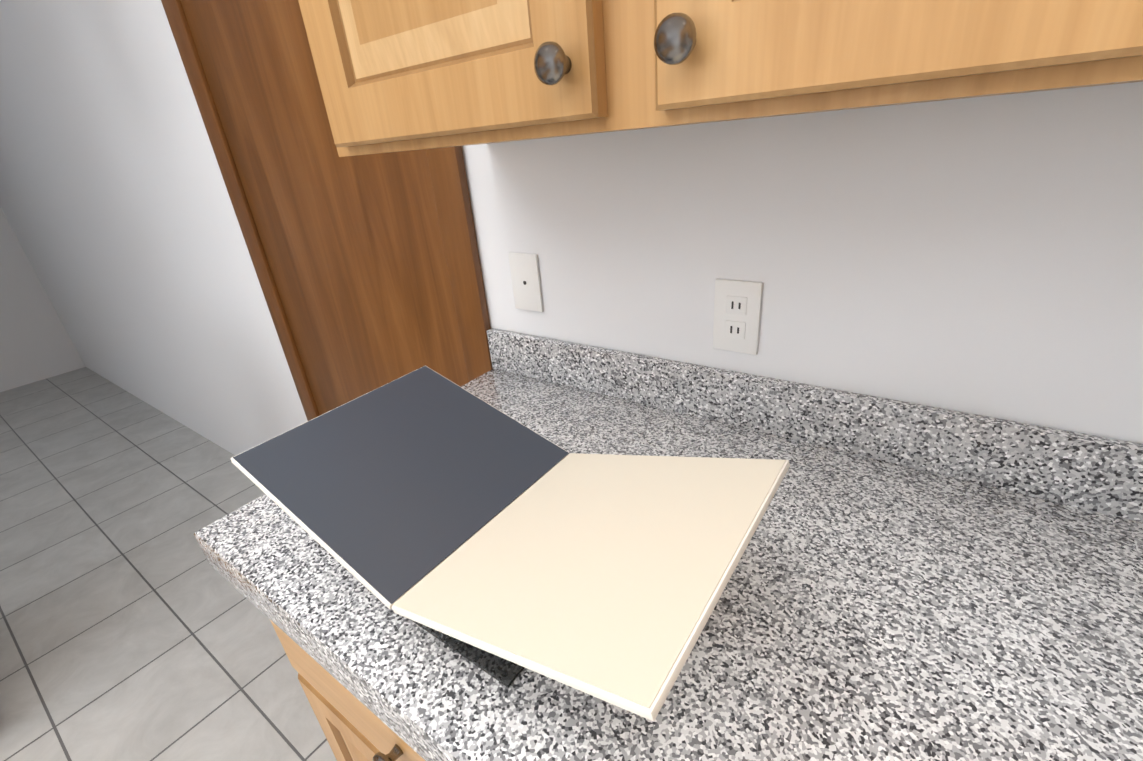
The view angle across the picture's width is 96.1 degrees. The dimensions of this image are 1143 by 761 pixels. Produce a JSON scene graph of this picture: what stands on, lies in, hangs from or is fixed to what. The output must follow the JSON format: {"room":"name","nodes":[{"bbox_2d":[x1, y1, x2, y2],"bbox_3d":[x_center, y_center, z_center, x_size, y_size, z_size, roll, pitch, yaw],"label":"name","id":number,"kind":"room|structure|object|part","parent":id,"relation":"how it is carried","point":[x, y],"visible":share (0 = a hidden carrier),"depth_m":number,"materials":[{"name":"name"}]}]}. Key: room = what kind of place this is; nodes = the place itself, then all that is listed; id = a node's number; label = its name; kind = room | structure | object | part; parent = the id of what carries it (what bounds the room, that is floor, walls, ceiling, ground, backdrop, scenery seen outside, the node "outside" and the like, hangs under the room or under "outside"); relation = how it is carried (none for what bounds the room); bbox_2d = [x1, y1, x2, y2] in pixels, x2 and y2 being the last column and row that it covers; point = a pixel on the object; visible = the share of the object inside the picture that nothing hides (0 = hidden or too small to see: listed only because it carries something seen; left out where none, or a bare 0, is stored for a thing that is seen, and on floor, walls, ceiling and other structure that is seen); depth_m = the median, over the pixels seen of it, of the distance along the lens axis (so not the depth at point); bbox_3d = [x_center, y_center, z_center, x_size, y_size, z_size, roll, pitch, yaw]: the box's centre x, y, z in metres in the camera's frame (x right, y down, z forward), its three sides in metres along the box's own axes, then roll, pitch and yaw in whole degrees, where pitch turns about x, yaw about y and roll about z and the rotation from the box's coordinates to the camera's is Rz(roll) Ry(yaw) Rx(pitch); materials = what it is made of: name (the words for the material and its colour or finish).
{"room":"kitchen","nodes":[
{"label":"kitchen","id":0,"kind":"room"},
{"bbox_2d":[0,207,85,391],"bbox_3d":[-5.953,-0.014,1.531,0.100,2.462,6.200,13,31,34],"label":"wall","id":1,"kind":"structure","parent":0,"point":[36,343],"depth_m":3.92,"materials":[{"name":"white paint"}]},
{"bbox_2d":[0,367,336,760],"bbox_3d":[-3.166,1.745,0.249,6.700,0.080,6.400,13,31,34],"label":"floor","id":2,"kind":"structure","parent":0,"point":[135,625],"depth_m":1.84,"materials":[{"name":"tile"}]},
{"bbox_2d":[270,620,424,760],"bbox_3d":[0.004,0.597,0.959,0.650,0.854,0.619,13,31,34],"label":"base cabinet","id":3,"kind":"object","parent":2,"relation":"on","point":[353,727],"visible":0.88,"depth_m":0.64,"materials":[{"name":"brown wood"}]},
{"bbox_3d":[-0.287,0.744,0.857,0.292,0.566,0.020,13,31,34],"label":"door","id":4,"kind":"part","parent":3,"relation":"part of","materials":[{"name":"brown wood"}]},
{"bbox_3d":[-0.211,0.439,0.593,0.033,0.033,0.030,13,31,34],"label":"drawer knob","id":5,"kind":"part","parent":3,"relation":"part of","materials":[{"name":"grey metal"}]},
{"bbox_2d":[194,328,1142,760],"bbox_3d":[0.060,0.171,0.667,1.020,0.152,0.638,13,31,34],"label":"countertop","id":6,"kind":"structure","parent":3,"relation":"on","point":[912,582],"depth_m":0.55,"materials":[{"name":"stone"}]},
{"bbox_2d":[410,619,524,687],"bbox_3d":[-0.079,0.179,0.577,0.231,0.116,0.200,13,31,34],"label":"book stand","id":7,"kind":"object","parent":6,"relation":"on","point":[505,672],"visible":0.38,"depth_m":0.50,"materials":[{"name":"black plastic"}]},
{"bbox_2d":[231,366,789,720],"bbox_3d":[-0.085,0.117,0.547,0.528,0.082,0.280,13,31,34],"label":"open book","id":8,"kind":"object","parent":7,"relation":"on","point":[428,497],"visible":1,"depth_m":0.50,"materials":[{"name":"white paper"}]},
{"bbox_2d":[0,0,1142,455],"bbox_3d":[-1.454,-0.636,1.964,6.700,2.462,0.100,13,31,34],"label":"wall","id":9,"kind":"structure","parent":0,"point":[980,256],"depth_m":0.79,"materials":[{"name":"white paint"}]},
{"bbox_2d":[161,0,493,420],"bbox_3d":[-0.614,-0.308,1.380,1.032,2.230,0.021,13,31,34],"label":"wood panel","id":10,"kind":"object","parent":9,"relation":"attached to","point":[367,267],"depth_m":1.31,"materials":[{"name":"brown wood"}]},
{"bbox_2d":[508,252,542,311],"bbox_3d":[-0.092,-0.197,1.030,0.072,0.116,0.007,13,31,34],"label":"cable jack plate","id":11,"kind":"object","parent":9,"relation":"attached to","point":[525,275],"visible":1,"depth_m":1.03,"materials":[{"name":"white plastic"}]},
{"bbox_2d":[298,0,1142,156],"bbox_3d":[0.102,-0.773,0.336,0.986,1.083,0.323,13,31,34],"label":"upper cabinet","id":12,"kind":"object","parent":9,"relation":"attached to","point":[400,75],"visible":1,"depth_m":0.40,"materials":[{"name":"brown wood"}]},
{"bbox_3d":[-0.015,-0.279,0.453,0.033,0.033,0.030,13,31,34],"label":"door knob","id":13,"kind":"part","parent":12,"relation":"part of","materials":[{"name":"grey metal"}]},
{"bbox_3d":[0.081,-0.257,0.388,0.033,0.033,0.030,13,31,34],"label":"door knob","id":14,"kind":"part","parent":12,"relation":"part of","materials":[{"name":"grey metal"}]},
{"bbox_2d":[713,279,762,354],"bbox_3d":[0.257,-0.099,0.802,0.072,0.116,0.008,13,31,34],"label":"electrical outlet","id":15,"kind":"object","parent":9,"relation":"attached to","point":[737,307],"visible":1,"depth_m":0.80,"materials":[{"name":"white plastic"}]},
{"bbox_2d":[1134,443,1142,459],"bbox_3d":[0.080,0.771,-0.604,0.642,0.152,2.907,13,31,34],"label":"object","id":16,"kind":"structure","parent":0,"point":[1140,446],"depth_m":0.58,"materials":[{"name":"metal"}]}
]}

